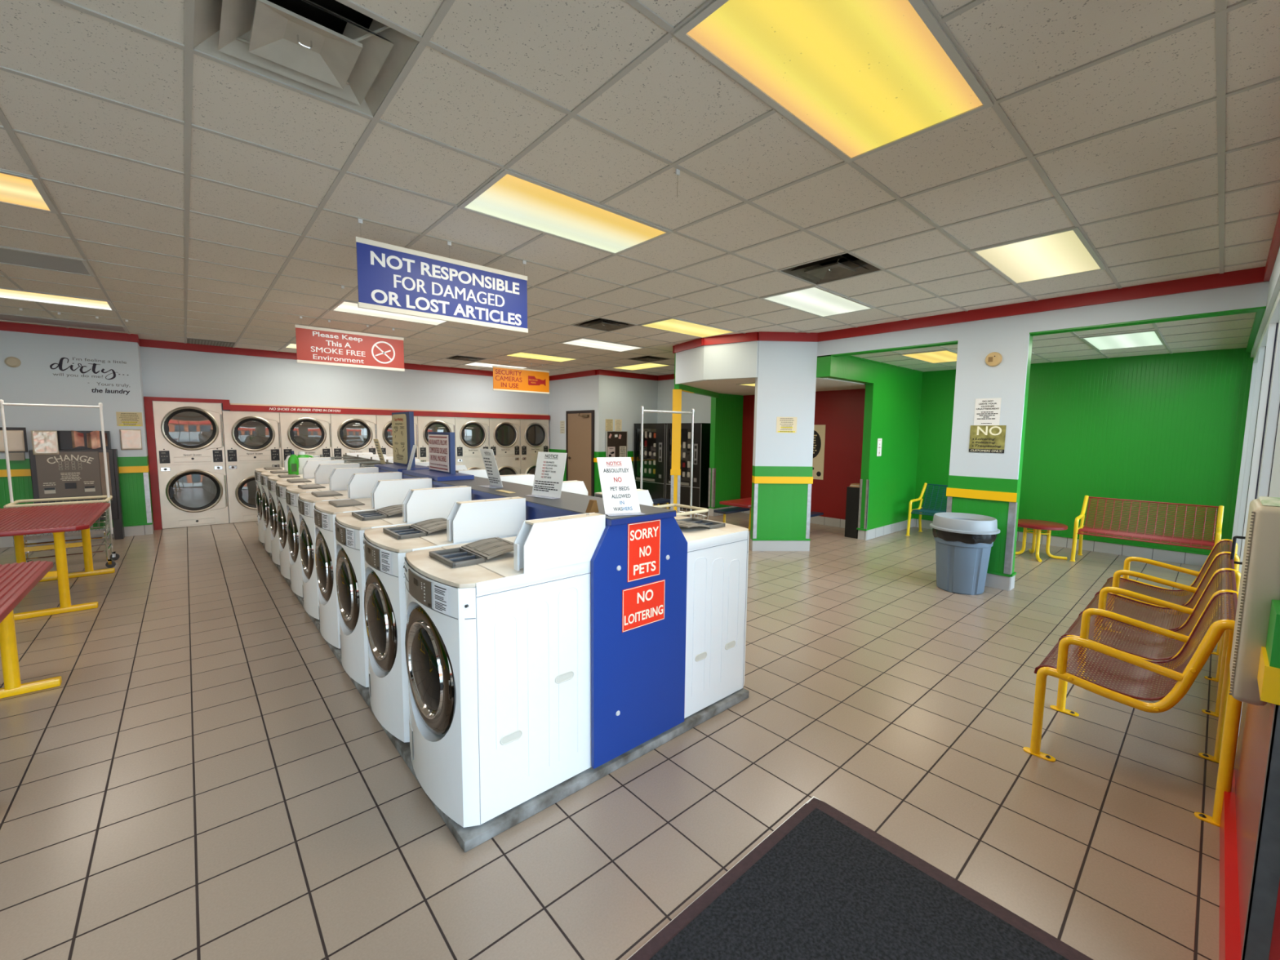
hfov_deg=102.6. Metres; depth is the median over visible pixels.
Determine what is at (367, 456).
washing machine
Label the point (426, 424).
dryer
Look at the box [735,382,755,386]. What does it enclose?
recessed light
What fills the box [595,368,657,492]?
wall
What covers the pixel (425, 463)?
washing machine
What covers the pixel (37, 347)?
wall
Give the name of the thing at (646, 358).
ceiling vent
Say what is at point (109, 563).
cart
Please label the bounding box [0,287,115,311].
recessed light
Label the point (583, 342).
recessed light
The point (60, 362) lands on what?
lettering
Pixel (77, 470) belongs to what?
machine
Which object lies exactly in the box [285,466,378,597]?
washing machine
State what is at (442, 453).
sign stand
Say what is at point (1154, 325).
grid
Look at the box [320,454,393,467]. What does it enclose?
trough
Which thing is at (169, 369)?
wall
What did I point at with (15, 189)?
recessed light
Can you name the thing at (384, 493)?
washing machine
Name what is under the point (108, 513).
basket
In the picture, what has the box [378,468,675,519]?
countertop
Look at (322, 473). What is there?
washing machine
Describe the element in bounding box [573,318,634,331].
ceiling vent
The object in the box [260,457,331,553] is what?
washing machine
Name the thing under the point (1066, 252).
recessed light
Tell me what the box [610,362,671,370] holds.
recessed light
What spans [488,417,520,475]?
dryer
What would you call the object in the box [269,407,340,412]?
lettering
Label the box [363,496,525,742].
washing machine
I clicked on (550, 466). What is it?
sign holder
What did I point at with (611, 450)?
paper
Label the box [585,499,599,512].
wedge
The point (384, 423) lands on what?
dryer
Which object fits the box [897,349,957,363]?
recessed light
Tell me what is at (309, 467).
washing machine
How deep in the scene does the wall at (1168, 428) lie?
7.04 m
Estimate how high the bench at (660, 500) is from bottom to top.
0.383 m
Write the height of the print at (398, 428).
0.367 m
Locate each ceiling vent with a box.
[186,337,235,347]
[193,0,418,118]
[444,355,485,361]
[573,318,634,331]
[628,355,669,361]
[778,253,880,284]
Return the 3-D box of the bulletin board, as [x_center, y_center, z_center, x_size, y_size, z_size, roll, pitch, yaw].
[-0.523,-0.774,11.605,0.600,0.660,0.032,-4,7,-41]
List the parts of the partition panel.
panel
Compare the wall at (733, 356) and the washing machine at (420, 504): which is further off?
the wall at (733, 356)
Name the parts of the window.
door handle, pane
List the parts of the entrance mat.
metal trim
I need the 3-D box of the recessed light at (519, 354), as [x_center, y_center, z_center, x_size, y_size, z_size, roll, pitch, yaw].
[-1.788,-2.241,9.363,1.220,0.012,0.610,-4,7,-41]
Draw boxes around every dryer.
[152,400,229,528]
[222,410,282,523]
[279,412,332,467]
[330,413,377,459]
[376,414,418,458]
[417,416,455,462]
[454,417,489,469]
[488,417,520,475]
[520,418,548,475]
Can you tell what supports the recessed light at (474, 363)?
in the ceiling at (674, 103)
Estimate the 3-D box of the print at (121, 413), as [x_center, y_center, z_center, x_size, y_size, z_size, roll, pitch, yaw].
[-7.518,-0.894,7.552,0.208,0.174,0.001,-4,7,-41]
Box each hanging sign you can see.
[294,315,404,371]
[355,218,528,333]
[492,360,549,394]
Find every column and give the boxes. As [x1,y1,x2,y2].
[750,331,818,551]
[946,332,1032,591]
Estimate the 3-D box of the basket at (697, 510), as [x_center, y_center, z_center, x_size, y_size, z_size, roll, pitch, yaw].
[0.287,0.516,5.474,0.744,0.384,0.524,-4,7,-41]
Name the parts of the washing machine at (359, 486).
control panel, door glass, door, panel, dispenser lid, plate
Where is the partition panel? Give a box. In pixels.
[378,468,687,768]
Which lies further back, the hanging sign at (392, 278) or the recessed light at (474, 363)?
the recessed light at (474, 363)
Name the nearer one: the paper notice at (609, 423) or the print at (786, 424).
the print at (786, 424)
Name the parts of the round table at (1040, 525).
leg, leg, leg, leg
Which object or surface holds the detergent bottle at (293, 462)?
on the washing machine at (309, 467)
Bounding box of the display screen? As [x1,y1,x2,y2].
[64,482,76,488]
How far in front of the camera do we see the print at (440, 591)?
2.01 m
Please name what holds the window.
in the wall at (1250, 825)
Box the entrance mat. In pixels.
[626,795,1093,959]
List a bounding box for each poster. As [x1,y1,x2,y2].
[71,430,107,448]
[812,424,825,479]
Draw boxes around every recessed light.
[0,169,57,213]
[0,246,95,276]
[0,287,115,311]
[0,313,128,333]
[283,342,296,348]
[309,325,407,339]
[329,300,448,325]
[457,168,672,255]
[462,361,529,368]
[503,351,577,362]
[559,337,644,351]
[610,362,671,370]
[638,317,737,337]
[673,0,994,163]
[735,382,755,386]
[759,285,875,317]
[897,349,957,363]
[968,226,1106,284]
[1080,329,1166,351]
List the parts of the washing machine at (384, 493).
control panel, door glass, door, panel, dispenser lid, plate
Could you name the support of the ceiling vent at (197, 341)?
in the ceiling at (674, 103)
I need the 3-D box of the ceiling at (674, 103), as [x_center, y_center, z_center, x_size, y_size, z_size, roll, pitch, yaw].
[-1.369,-1.928,6.017,13.700,0.001,11.720,-4,7,-41]
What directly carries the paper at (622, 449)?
attached to the bulletin board
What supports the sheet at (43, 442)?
attached to the machine at (77, 470)
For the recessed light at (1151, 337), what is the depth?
5.77 m
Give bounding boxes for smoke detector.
[4,356,21,367]
[985,351,1002,366]
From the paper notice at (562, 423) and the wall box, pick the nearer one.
the wall box
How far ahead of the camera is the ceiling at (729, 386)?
8.18 m
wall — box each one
[0,321,154,547]
[138,338,548,526]
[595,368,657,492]
[657,373,711,423]
[672,332,759,397]
[708,393,743,515]
[740,388,865,528]
[816,355,923,540]
[913,347,1253,568]
[1218,209,1279,959]
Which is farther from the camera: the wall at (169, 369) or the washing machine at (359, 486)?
the wall at (169, 369)
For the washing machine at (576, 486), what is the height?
1.209 m
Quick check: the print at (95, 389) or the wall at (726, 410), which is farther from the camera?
the wall at (726, 410)
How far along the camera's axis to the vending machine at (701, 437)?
10.55 m
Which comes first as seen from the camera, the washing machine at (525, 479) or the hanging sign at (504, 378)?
the washing machine at (525, 479)
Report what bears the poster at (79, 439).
on the machine at (77, 470)
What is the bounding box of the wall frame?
[0,426,27,460]
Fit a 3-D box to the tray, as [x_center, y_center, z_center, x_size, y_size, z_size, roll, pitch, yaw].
[-8.332,-0.314,6.849,0.150,0.105,0.049,-4,7,-41]
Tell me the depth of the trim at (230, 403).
10.11 m
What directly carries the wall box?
attached to the wall at (1250, 825)
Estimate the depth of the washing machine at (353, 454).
8.16 m
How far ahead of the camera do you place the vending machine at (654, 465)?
11.48 m
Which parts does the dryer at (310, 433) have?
control panel, door, door glass, control panel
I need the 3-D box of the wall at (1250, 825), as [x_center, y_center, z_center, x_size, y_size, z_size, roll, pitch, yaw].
[2.401,-0.004,1.857,13.250,2.973,0.190,-4,7,-41]
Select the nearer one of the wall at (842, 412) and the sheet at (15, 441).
the sheet at (15, 441)
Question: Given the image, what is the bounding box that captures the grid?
[861,317,1254,369]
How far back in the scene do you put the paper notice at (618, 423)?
11.64 m
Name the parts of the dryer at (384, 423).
control panel, door, door glass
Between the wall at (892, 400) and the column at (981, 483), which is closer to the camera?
the column at (981, 483)
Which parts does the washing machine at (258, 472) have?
door glass, door, panel, dispenser lid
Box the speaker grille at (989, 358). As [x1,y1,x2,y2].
[987,356,992,361]
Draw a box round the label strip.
[495,489,515,493]
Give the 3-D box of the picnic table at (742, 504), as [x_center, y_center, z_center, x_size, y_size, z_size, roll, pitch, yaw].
[2.023,0.584,8.499,1.590,0.537,1.320,-4,7,-41]
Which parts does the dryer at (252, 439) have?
control panel, coin plate, door, door glass, door, door glass, control panel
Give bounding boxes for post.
[670,389,693,513]
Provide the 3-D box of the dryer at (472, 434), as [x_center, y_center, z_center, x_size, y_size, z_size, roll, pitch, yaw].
[-3.762,-0.444,11.536,0.781,1.905,0.104,-4,7,-41]
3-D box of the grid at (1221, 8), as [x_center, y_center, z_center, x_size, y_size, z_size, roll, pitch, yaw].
[-1.764,-1.894,5.635,12.200,0.007,11.330,-4,7,-41]
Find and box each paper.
[607,446,614,457]
[619,446,626,457]
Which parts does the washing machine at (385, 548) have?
control panel, door glass, door, panel, door handle, plate, dispenser lid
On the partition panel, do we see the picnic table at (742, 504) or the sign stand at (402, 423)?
the sign stand at (402, 423)
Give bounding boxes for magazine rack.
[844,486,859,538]
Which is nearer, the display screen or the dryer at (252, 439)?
the display screen
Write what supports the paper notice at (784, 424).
attached to the wall column at (785, 382)
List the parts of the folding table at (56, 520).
leg, leg, leg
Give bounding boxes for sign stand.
[374,411,429,472]
[402,431,474,480]
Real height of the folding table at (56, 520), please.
0.779 m
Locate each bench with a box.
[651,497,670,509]
[905,482,947,535]
[1070,495,1224,561]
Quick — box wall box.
[1229,496,1279,706]
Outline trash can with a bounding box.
[929,512,999,595]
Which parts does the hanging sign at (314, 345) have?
rail, rail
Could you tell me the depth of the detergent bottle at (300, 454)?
6.74 m
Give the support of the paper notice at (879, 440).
attached to the wall at (892, 400)
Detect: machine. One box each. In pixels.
[28,430,124,539]
[254,454,319,543]
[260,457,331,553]
[266,459,344,564]
[275,462,359,579]
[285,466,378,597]
[297,471,402,619]
[313,477,431,648]
[334,485,471,687]
[345,452,373,456]
[356,453,386,458]
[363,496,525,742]
[370,456,393,462]
[386,458,420,462]
[404,512,605,827]
[415,461,429,466]
[426,464,466,470]
[455,469,488,478]
[499,473,534,485]
[561,480,587,495]
[594,488,749,718]
[633,422,666,504]
[665,422,710,508]
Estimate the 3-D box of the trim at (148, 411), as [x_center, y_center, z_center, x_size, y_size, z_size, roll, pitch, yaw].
[-4.989,-0.447,10.440,7.245,2.090,0.101,-4,7,-41]
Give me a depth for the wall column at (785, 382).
7.00 m
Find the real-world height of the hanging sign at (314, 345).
0.554 m
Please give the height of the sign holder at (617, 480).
0.264 m
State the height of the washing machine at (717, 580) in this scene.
1.209 m
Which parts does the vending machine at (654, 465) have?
payment panel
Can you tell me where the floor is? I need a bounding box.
[0,503,1235,959]
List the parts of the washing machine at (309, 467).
control panel, door glass, door, panel, dispenser lid, plate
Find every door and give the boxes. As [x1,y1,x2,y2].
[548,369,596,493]
[565,409,594,496]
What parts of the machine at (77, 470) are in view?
plate, panel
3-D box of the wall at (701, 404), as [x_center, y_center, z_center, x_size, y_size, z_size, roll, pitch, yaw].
[1.278,-0.929,11.571,0.150,2.973,2.524,-4,7,-41]
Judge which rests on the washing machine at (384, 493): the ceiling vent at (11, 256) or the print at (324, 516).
the print at (324, 516)
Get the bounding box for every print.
[91,387,129,395]
[119,413,138,425]
[322,514,327,528]
[346,529,353,546]
[381,551,390,571]
[393,422,404,459]
[434,585,446,611]
[779,417,793,431]
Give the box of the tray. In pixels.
[8,452,25,460]
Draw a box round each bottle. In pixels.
[287,450,298,475]
[296,451,312,457]
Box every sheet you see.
[0,430,25,451]
[31,430,58,454]
[119,429,142,449]
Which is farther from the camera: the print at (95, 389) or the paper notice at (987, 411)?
the print at (95, 389)
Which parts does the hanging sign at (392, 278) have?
rail, rail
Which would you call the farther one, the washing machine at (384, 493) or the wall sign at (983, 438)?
the wall sign at (983, 438)
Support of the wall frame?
attached to the wall at (37, 347)
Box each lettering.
[49,357,129,395]
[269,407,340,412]
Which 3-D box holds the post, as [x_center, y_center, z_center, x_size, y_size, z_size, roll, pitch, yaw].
[0.682,-0.333,8.439,0.183,2.360,0.748,3,6,21]
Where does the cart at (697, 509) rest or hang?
on the floor
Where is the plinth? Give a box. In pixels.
[259,541,749,852]
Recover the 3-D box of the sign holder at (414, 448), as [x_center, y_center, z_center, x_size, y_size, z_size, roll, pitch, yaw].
[-2.075,-0.193,4.658,0.072,0.250,0.097,0,5,-7]
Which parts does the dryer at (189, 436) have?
control panel, coin plate, door, door glass, lint drawer, door, door glass, control panel, coin plate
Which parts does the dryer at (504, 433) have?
control panel, door, door glass, door glass, door, control panel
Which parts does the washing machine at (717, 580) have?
dispenser lid, plate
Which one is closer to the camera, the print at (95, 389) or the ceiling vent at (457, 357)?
the print at (95, 389)
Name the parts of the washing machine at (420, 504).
control panel, door glass, door, panel, door handle, plate, dispenser lid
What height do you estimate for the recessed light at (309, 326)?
0.012 m
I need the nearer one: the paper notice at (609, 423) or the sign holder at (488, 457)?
the sign holder at (488, 457)
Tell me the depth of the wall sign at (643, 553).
2.48 m
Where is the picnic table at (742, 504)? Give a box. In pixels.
[713,497,823,531]
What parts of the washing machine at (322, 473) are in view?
control panel, door glass, door, panel, dispenser lid, plate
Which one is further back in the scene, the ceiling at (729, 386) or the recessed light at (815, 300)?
the ceiling at (729, 386)
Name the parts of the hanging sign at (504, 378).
rail, rail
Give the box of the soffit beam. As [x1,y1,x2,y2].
[816,266,1269,357]
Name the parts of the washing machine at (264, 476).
control panel, door glass, door, panel, dispenser lid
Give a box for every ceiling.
[0,0,1279,376]
[681,377,865,395]
[851,311,1256,371]
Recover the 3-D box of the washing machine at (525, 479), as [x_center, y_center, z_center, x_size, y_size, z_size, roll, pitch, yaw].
[-0.752,0.571,4.309,0.731,1.209,0.710,-4,7,-41]
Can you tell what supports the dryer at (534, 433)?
on the floor
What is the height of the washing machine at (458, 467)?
1.209 m
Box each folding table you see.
[0,502,115,620]
[0,560,62,698]
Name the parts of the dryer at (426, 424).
control panel, door, door glass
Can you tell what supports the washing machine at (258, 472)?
on the floor
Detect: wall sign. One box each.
[622,579,665,632]
[626,519,660,582]
[968,425,1006,453]
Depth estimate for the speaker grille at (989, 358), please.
5.40 m
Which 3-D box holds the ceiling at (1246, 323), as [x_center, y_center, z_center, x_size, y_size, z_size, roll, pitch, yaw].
[4.969,-1.672,6.509,3.080,0.040,3.680,-4,7,-41]
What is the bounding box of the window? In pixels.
[1230,290,1279,752]
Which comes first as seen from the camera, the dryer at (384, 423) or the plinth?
the plinth
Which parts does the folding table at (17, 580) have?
leg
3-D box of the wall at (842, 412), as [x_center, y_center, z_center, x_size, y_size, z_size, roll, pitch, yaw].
[3.047,-0.416,9.466,0.092,2.385,2.850,-4,7,-41]
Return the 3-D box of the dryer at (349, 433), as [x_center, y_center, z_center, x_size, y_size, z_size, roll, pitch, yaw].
[-5.532,-0.316,9.977,0.781,1.905,0.104,-4,7,-41]
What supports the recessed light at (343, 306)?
in the ceiling at (674, 103)
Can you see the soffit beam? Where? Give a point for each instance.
(1244, 291)
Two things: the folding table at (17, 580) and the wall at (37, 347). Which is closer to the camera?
the folding table at (17, 580)
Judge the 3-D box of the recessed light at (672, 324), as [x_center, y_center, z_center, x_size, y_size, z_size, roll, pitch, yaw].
[0.634,-1.959,6.637,1.220,0.012,0.610,-4,7,-41]
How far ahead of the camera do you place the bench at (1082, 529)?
6.52 m
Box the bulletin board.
[605,431,627,457]
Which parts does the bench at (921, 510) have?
arm frame, seat rail, leg, wire seat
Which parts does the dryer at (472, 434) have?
control panel, door, door glass, door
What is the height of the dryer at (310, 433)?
1.905 m
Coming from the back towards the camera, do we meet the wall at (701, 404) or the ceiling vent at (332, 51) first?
the wall at (701, 404)
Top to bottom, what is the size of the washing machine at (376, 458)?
1.209 m
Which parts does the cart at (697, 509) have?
hanging rail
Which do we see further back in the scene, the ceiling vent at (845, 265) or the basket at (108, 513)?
the basket at (108, 513)
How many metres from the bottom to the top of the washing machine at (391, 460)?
1.209 m
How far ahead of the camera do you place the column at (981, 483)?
5.47 m
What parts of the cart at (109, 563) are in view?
hanging rail, frame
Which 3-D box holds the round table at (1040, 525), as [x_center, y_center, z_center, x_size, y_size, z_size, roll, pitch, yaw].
[5.365,0.810,6.944,0.652,0.465,0.653,-4,7,-41]
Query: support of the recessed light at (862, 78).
in the ceiling at (674, 103)
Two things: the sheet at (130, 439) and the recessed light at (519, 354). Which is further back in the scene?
the recessed light at (519, 354)
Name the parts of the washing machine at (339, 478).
control panel, door glass, door, panel, dispenser lid, plate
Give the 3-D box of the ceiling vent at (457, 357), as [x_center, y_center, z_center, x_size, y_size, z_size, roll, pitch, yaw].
[-3.280,-2.393,9.658,0.600,0.238,0.600,-4,7,-41]
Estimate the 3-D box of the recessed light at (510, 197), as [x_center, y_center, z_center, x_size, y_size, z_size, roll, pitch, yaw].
[-0.439,-1.653,3.262,1.220,0.012,0.610,-4,7,-41]
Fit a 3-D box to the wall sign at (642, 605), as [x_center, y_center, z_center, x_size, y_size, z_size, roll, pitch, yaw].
[0.021,0.614,2.515,0.279,0.206,0.004,-4,7,-41]
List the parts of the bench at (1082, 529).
arm frame, leg, seat rail, arm frame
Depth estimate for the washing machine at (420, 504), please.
3.22 m
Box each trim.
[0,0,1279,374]
[142,467,1017,574]
[143,396,550,529]
[230,403,548,415]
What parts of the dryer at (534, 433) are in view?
control panel, door, door glass, door, door glass, control panel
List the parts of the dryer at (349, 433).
control panel, door, door glass, control panel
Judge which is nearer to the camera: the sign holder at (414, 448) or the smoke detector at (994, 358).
the sign holder at (414, 448)
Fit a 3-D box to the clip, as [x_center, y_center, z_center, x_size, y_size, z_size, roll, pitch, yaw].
[0.192,-1.520,2.630,0.024,0.135,0.008,-4,7,-41]
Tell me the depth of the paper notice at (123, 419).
7.55 m
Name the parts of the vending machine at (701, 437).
payment panel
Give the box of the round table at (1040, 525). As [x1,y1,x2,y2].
[1015,519,1067,562]
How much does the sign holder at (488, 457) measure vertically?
0.264 m
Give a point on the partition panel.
(637, 674)
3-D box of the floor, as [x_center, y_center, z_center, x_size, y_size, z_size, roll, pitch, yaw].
[-1.401,1.081,6.300,13.700,0.100,11.720,-4,7,-41]
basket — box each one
[13,498,111,538]
[670,507,708,519]
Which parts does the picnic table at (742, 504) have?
bench seat, leg, bench seat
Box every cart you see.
[0,399,119,568]
[640,405,708,519]
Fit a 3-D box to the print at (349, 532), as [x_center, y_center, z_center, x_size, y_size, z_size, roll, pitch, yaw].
[-1.753,0.352,3.108,0.084,0.093,0.007,5,7,38]
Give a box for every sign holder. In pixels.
[373,439,386,464]
[406,444,417,470]
[479,448,502,488]
[525,451,567,499]
[596,457,644,516]
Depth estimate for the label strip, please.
3.28 m
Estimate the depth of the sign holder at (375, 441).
5.36 m
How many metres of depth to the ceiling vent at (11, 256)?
4.21 m
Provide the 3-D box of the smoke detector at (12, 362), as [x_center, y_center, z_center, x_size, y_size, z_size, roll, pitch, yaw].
[-8.291,-1.560,6.776,0.140,0.140,0.038,-4,7,-41]
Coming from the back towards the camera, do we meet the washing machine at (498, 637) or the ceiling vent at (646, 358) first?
the ceiling vent at (646, 358)
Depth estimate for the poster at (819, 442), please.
9.21 m
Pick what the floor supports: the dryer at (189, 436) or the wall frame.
the dryer at (189, 436)
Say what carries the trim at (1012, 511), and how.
attached to the wall at (842, 412)
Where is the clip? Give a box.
[675,168,679,197]
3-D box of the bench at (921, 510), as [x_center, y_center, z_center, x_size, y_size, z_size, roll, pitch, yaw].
[5.015,0.524,8.052,0.688,0.829,1.306,-4,7,-41]
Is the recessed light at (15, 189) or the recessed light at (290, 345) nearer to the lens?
the recessed light at (15, 189)
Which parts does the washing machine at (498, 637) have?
control panel, door glass, door, panel, door handle, plate, dispenser lid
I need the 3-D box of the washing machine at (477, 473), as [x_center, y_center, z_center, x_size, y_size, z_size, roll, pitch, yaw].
[-1.239,0.514,4.857,0.731,1.209,0.710,-4,7,-41]
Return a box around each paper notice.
[115,412,142,426]
[560,421,564,433]
[605,418,613,431]
[614,419,622,431]
[776,417,796,432]
[876,438,882,456]
[973,397,1001,425]
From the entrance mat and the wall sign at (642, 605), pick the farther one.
the wall sign at (642, 605)

